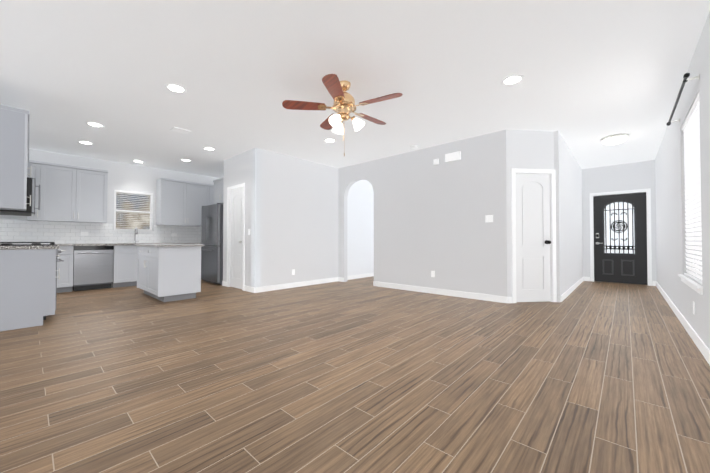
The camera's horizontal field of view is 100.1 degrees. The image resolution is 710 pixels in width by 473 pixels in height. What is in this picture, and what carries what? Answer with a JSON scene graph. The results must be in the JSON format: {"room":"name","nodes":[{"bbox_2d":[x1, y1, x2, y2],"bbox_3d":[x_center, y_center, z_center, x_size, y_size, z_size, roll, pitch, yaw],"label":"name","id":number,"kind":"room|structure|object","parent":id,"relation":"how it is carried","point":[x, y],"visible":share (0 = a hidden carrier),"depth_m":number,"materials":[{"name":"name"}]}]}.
{"room":"empty living room","nodes":[
{"label":"empty living room","id":0,"kind":"room"},
{"bbox_2d":[0,149,218,243],"bbox_3d":[-5.116,-0.288,6.923,0.140,2.720,4.150,-1,-1,42],"label":"wall","id":1,"kind":"structure","parent":0,"point":[129,177],"depth_m":6.70,"materials":[{"name":"grey paint"}]},
{"bbox_2d":[0,220,200,243],"bbox_3d":[-5.104,-0.287,6.829,0.003,0.885,4.026,-1,-1,42],"label":"tile backsplash","id":2,"kind":"structure","parent":1,"relation":"attached to","point":[41,231],"depth_m":6.20,"materials":[{"name":"white tile"}]},
{"bbox_2d":[27,160,213,226],"bbox_3d":[-4.833,-0.827,6.847,0.384,1.095,3.647,-1,-1,42],"label":"upper cabinets","id":3,"kind":"object","parent":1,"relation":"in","point":[69,193],"depth_m":6.04,"materials":[{"name":"grey painted wood"}]},
{"bbox_2d":[113,191,153,231],"bbox_3d":[-5.114,-0.574,6.878,0.130,0.930,0.780,-1,-1,42],"label":"kitchen window","id":4,"kind":"structure","parent":1,"relation":"in","point":[140,230],"depth_m":6.89,"materials":[{"name":"white"}]},
{"bbox_2d":[114,190,152,229],"bbox_3d":[-5.110,-0.593,6.875,0.048,0.888,0.730,-1,-1,42],"label":"window blinds","id":5,"kind":"object","parent":4,"relation":"attached to","point":[120,208],"visible":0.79,"depth_m":6.84,"materials":[{"name":"white plastic"}]},
{"bbox_2d":[223,148,260,286],"bbox_3d":[-2.328,-0.300,6.058,1.350,2.720,0.120,-1,-1,42],"label":"wall","id":6,"kind":"structure","parent":0,"point":[239,169],"depth_m":5.77,"materials":[{"name":"grey paint"}]},
{"bbox_2d":[213,177,222,203],"bbox_3d":[-2.929,-1.077,7.155,0.900,0.585,0.634,-1,-1,42],"label":"upper cabinet","id":7,"kind":"object","parent":6,"relation":"attached to","point":[218,190],"visible":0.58,"depth_m":7.08,"materials":[{"name":"grey wood"}]},
{"bbox_2d":[227,183,244,290],"bbox_3d":[-2.400,0.006,6.108,0.744,2.107,0.136,-1,-1,42],"label":"door frame","id":8,"kind":"structure","parent":6,"relation":"attached to","point":[242,185],"depth_m":6.26,"materials":[{"name":"white wood"}]},
{"bbox_2d":[230,188,242,288],"bbox_3d":[-2.431,0.037,6.073,0.610,2.033,0.124,-1,-1,42],"label":"pantry door","id":9,"kind":"structure","parent":6,"relation":"in","point":[236,217],"depth_m":6.12,"materials":[{"name":"white wood"}]},
{"bbox_2d":[244,286,253,292],"bbox_3d":[-2.020,1.004,5.668,0.375,0.100,0.013,-1,-1,42],"label":"baseboard","id":10,"kind":"structure","parent":6,"relation":"attached to","point":[246,288],"depth_m":5.66,"materials":[{"name":"white wood"}]},
{"bbox_2d":[251,148,373,287],"bbox_3d":[-0.349,-0.282,7.319,0.120,2.720,4.650,-1,-1,42],"label":"wall","id":11,"kind":"structure","parent":0,"point":[298,214],"depth_m":6.41,"materials":[{"name":"grey paint"}]},
{"bbox_2d":[254,273,373,292],"bbox_3d":[-0.344,1.026,7.207,0.013,0.100,4.543,-1,-1,42],"label":"baseboard","id":12,"kind":"structure","parent":11,"relation":"attached to","point":[313,282],"depth_m":6.42,"materials":[{"name":"white wood"}]},
{"bbox_2d":[0,276,709,472],"bbox_3d":[0.013,1.107,5.854,9.140,0.100,9.780,-1,-1,42],"label":"floor","id":13,"kind":"structure","parent":0,"point":[361,375],"depth_m":2.01,"materials":[{"name":"brown wood"}]},
{"bbox_2d":[0,249,59,330],"bbox_3d":[-4.979,0.599,4.428,3.396,0.875,0.654,-1,-1,42],"label":"base cabinet","id":14,"kind":"object","parent":13,"relation":"on","point":[27,287],"visible":0.85,"depth_m":3.33,"materials":[{"name":"grey wood"}]},
{"bbox_2d":[0,245,60,249],"bbox_3d":[-3.830,0.126,3.385,0.308,0.039,0.646,-1,-1,42],"label":"countertop","id":15,"kind":"structure","parent":14,"relation":"on","point":[57,246],"depth_m":3.34,"materials":[{"name":"stone"}]},
{"bbox_2d":[0,242,63,319],"bbox_3d":[-4.207,0.539,3.764,0.756,0.975,0.705,-1,-1,42],"label":"gas range","id":16,"kind":"object","parent":13,"relation":"on","point":[32,244],"visible":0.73,"depth_m":3.71,"materials":[{"name":"metal"}]},
{"bbox_2d":[56,246,72,292],"bbox_3d":[-5.686,0.617,5.716,0.616,0.876,0.345,-1,-1,42],"label":"base cabinet","id":17,"kind":"object","parent":13,"relation":"on","point":[65,283],"depth_m":5.57,"materials":[{"name":"grey wood"}]},
{"bbox_2d":[72,246,113,290],"bbox_3d":[-5.347,0.624,6.050,0.664,0.872,0.599,-1,-1,42],"label":"dishwasher","id":18,"kind":"object","parent":13,"relation":"on","point":[93,267],"visible":1,"depth_m":5.85,"materials":[{"name":"metal"}]},
{"bbox_2d":[111,245,136,287],"bbox_3d":[-4.825,0.631,6.663,0.616,0.876,1.005,-1,-1,42],"label":"base cabinet","id":19,"kind":"object","parent":13,"relation":"on","point":[125,265],"depth_m":6.23,"materials":[{"name":"grey wood"}]},
{"bbox_2d":[57,243,200,245],"bbox_3d":[-4.863,0.169,6.605,0.646,0.045,4.022,-1,-1,42],"label":"countertop","id":20,"kind":"structure","parent":19,"relation":"on","point":[91,244],"depth_m":6.19,"materials":[{"name":"stone"}]},
{"bbox_2d":[134,227,137,242],"bbox_3d":[-4.944,-0.027,6.753,0.216,0.361,0.102,-1,-1,42],"label":"gooseneck faucet","id":21,"kind":"object","parent":20,"relation":"on","point":[135,232],"visible":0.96,"depth_m":6.78,"materials":[{"name":"silver metal"}]},
{"bbox_2d":[134,244,203,301],"bbox_3d":[-3.329,0.591,5.279,1.420,0.915,0.700,-1,-1,42],"label":"kitchen island","id":22,"kind":"object","parent":13,"relation":"on","point":[168,272],"visible":1,"depth_m":4.86,"materials":[{"name":"grey wood"}]},
{"bbox_2d":[201,203,222,284],"bbox_3d":[-3.040,0.176,7.015,0.900,1.795,0.910,-1,-1,42],"label":"refrigerator","id":23,"kind":"object","parent":13,"relation":"on","point":[212,242],"visible":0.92,"depth_m":6.60,"materials":[{"name":"metal"}]},
{"bbox_2d":[376,281,389,285],"bbox_3d":[1.230,1.028,7.337,0.013,0.100,2.230,-1,-1,42],"label":"baseboard","id":24,"kind":"structure","parent":13,"relation":"on","point":[377,283],"depth_m":6.28,"materials":[{"name":"white wood"}]},
{"bbox_2d":[0,0,709,177],"bbox_3d":[0.013,-1.713,5.895,9.140,0.100,9.780,-1,-1,42],"label":"ceiling","id":25,"kind":"structure","parent":0,"point":[593,72],"depth_m":3.09,"materials":[{"name":"white paint"}]},
{"bbox_2d":[77,141,93,144],"bbox_3d":[-4.793,-1.666,5.291,0.209,0.010,0.209,-1,-1,42],"label":"recessed light","id":26,"kind":"object","parent":25,"relation":"in","point":[83,142],"depth_m":5.28,"materials":[{"name":"white plastic"}]},
{"bbox_2d":[86,122,104,127],"bbox_3d":[-3.905,-1.678,4.470,0.209,0.010,0.209,-1,-1,42],"label":"recessed light","id":27,"kind":"object","parent":25,"relation":"in","point":[93,124],"depth_m":4.46,"materials":[{"name":"white plastic"}]},
{"bbox_2d":[165,83,186,92],"bbox_3d":[-2.049,-1.693,3.404,0.209,0.010,0.209,-1,-1,42],"label":"recessed light","id":28,"kind":"object","parent":25,"relation":"in","point":[176,88],"depth_m":3.40,"materials":[{"name":"white"}]},
{"bbox_2d":[170,127,190,134],"bbox_3d":[-2.759,-1.673,4.705,0.200,0.013,0.250,-1,-1,42],"label":"air vent","id":29,"kind":"object","parent":25,"relation":"attached to","point":[180,130],"depth_m":4.68,"materials":[{"name":"white metal"}]},
{"bbox_2d":[203,147,214,150],"bbox_3d":[-2.764,-1.661,5.635,0.209,0.010,0.209,-1,-1,42],"label":"recessed light","id":30,"kind":"object","parent":25,"relation":"in","point":[206,148],"depth_m":5.62,"materials":[{"name":"white plastic"}]},
{"bbox_2d":[324,138,335,142],"bbox_3d":[-0.435,-1.668,5.179,0.209,0.010,0.209,-1,-1,42],"label":"recessed light","id":31,"kind":"object","parent":25,"relation":"in","point":[329,140],"depth_m":5.17,"materials":[{"name":"white"}]},
{"bbox_2d":[282,74,402,155],"bbox_3d":[-0.080,-1.289,3.329,1.289,0.820,1.258,-1,-1,42],"label":"ceiling fan","id":32,"kind":"object","parent":25,"relation":"hanging from","point":[344,106],"visible":1,"depth_m":3.23,"materials":[{"name":"brown wood"}]},
{"bbox_2d":[501,74,523,85],"bbox_3d":[1.711,-1.696,3.228,0.209,0.010,0.209,-1,-1,42],"label":"recessed light","id":33,"kind":"object","parent":25,"relation":"in","point":[506,81],"depth_m":3.21,"materials":[{"name":"white"}]},
{"bbox_2d":[601,134,628,144],"bbox_3d":[4.386,-1.618,5.024,0.360,0.114,0.360,-1,-1,42],"label":"light","id":34,"kind":"object","parent":25,"relation":"attached to","point":[615,139],"visible":1,"depth_m":4.93,"materials":[{"name":"white glass"}]},
{"bbox_2d":[338,130,506,296],"bbox_3d":[1.025,-0.302,5.954,3.750,2.720,0.120,-1,-1,42],"label":"wall","id":35,"kind":"structure","parent":0,"point":[429,216],"depth_m":5.41,"materials":[{"name":"grey paint"}]},
{"bbox_2d":[433,151,460,164],"bbox_3d":[1.637,-1.396,5.305,0.510,0.150,0.040,-1,-1,42],"label":"door chime","id":36,"kind":"object","parent":35,"relation":"attached to","point":[453,156],"visible":0.98,"depth_m":5.22,"materials":[{"name":"white plastic"}]},
{"bbox_2d":[485,215,492,222],"bbox_3d":[2.176,-0.288,4.819,0.120,0.118,0.010,-1,-1,42],"label":"light switch","id":37,"kind":"object","parent":35,"relation":"attached to","point":[488,218],"depth_m":4.83,"materials":[{"name":"white plastic"}]},
{"bbox_2d":[506,130,553,301],"bbox_3d":[2.816,-0.319,4.758,0.907,2.720,0.120,0,-1,-6],"label":"wall","id":38,"kind":"structure","parent":0,"point":[526,149],"depth_m":4.69,"materials":[{"name":"grey paint"}]},
{"bbox_2d":[515,173,550,301],"bbox_3d":[2.828,0.018,4.732,0.460,2.033,0.483,-1,-1,42],"label":"closet door","id":39,"kind":"structure","parent":38,"relation":"in","point":[533,281],"depth_m":4.73,"materials":[{"name":"white wood"}]},
{"bbox_2d":[511,168,556,302],"bbox_3d":[2.816,-0.014,4.715,0.552,2.107,0.600,-1,-1,42],"label":"door frame","id":40,"kind":"structure","parent":38,"relation":"attached to","point":[553,279],"depth_m":4.71,"materials":[{"name":"white wood"}]},
{"bbox_2d":[554,131,582,302],"bbox_3d":[4.346,-0.301,6.016,0.120,2.720,3.460,-1,-1,42],"label":"wall","id":41,"kind":"structure","parent":0,"point":[569,236],"depth_m":5.37,"materials":[{"name":"grey paint"}]},
{"bbox_2d":[560,277,583,301],"bbox_3d":[4.393,1.008,5.959,0.023,0.100,3.454,-1,-1,42],"label":"baseboard","id":42,"kind":"structure","parent":41,"relation":"attached to","point":[572,288],"depth_m":5.58,"materials":[{"name":"white wood"}]},
{"bbox_2d":[582,160,656,280],"bbox_3d":[6.075,-0.289,6.877,1.520,2.720,0.140,-1,-1,42],"label":"wall","id":43,"kind":"structure","parent":0,"point":[631,176],"depth_m":6.85,"materials":[{"name":"grey paint"}]},
{"bbox_2d":[593,192,647,284],"bbox_3d":[6.064,0.048,6.823,0.910,2.034,0.107,-1,-1,42],"label":"front door","id":44,"kind":"structure","parent":43,"relation":"in","point":[620,238],"depth_m":6.82,"materials":[{"name":"black wood"}]},
{"bbox_2d":[590,188,651,285],"bbox_3d":[6.081,0.015,6.842,1.044,2.112,0.136,-1,-1,42],"label":"door frame","id":45,"kind":"structure","parent":43,"relation":"attached to","point":[648,191],"depth_m":6.61,"materials":[{"name":"white wood"}]},
{"bbox_2d":[655,11,709,349],"bbox_3d":[3.342,-0.346,2.847,0.140,2.720,9.780,-1,-1,42],"label":"wall","id":46,"kind":"structure","parent":0,"point":[670,216],"depth_m":3.46,"materials":[{"name":"grey paint"}]},
{"bbox_2d":[653,281,709,364],"bbox_3d":[3.275,0.964,2.889,0.040,0.100,9.500,-1,-1,42],"label":"baseboard","id":47,"kind":"structure","parent":46,"relation":"attached to","point":[702,347],"depth_m":3.09,"materials":[{"name":"white wood"}]},
{"bbox_2d":[666,73,699,125],"bbox_3d":[3.373,-1.379,3.077,0.104,0.046,1.490,-1,-1,42],"label":"curtain rod","id":48,"kind":"object","parent":46,"relation":"attached to","point":[685,77],"visible":1,"depth_m":2.86,"materials":[{"name":"black metal"}]},
{"bbox_2d":[678,258,702,294],"bbox_3d":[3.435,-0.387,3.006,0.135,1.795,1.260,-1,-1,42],"label":"window sill","id":49,"kind":"structure","parent":46,"relation":"in","point":[695,286],"depth_m":2.88,"materials":[{"name":"white wood"}]},
{"bbox_2d":[681,93,701,284],"bbox_3d":[3.432,-0.424,3.010,0.040,1.716,1.188,-1,-1,42],"label":"window blinds","id":50,"kind":"object","parent":46,"relation":"attached to","point":[690,127],"visible":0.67,"depth_m":3.02,"materials":[{"name":"white plastic"}]},
{"bbox_3d":[-3.282,-0.353,2.356,9.000,2.720,0.140,-1,-1,42],"label":"wall","id":51,"kind":"structure","parent":0,"visible":0},
{"bbox_2d":[0,104,31,219],"bbox_3d":[-4.924,-0.854,4.237,3.030,1.115,0.414,-1,-1,42],"label":"upper cabinet","id":52,"kind":"object","parent":51,"relation":"attached to","point":[14,140],"visible":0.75,"depth_m":3.28,"materials":[{"name":"grey wood"}]},
{"bbox_2d":[0,177,40,215],"bbox_3d":[-4.278,-0.494,3.700,0.756,0.420,0.493,-1,-1,42],"label":"microwave","id":53,"kind":"object","parent":51,"relation":"attached to","point":[30,210],"visible":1,"depth_m":3.57,"materials":[{"name":"black"}]},
{"label":"outside","id":54,"kind":"structure","parent":0,"visible":0},
{"bbox_2d":[116,192,149,228],"bbox_3d":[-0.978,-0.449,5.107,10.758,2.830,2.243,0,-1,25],"label":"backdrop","id":55,"kind":"structure","parent":54,"point":[126,220],"depth_m":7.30,"materials":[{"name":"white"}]}
]}

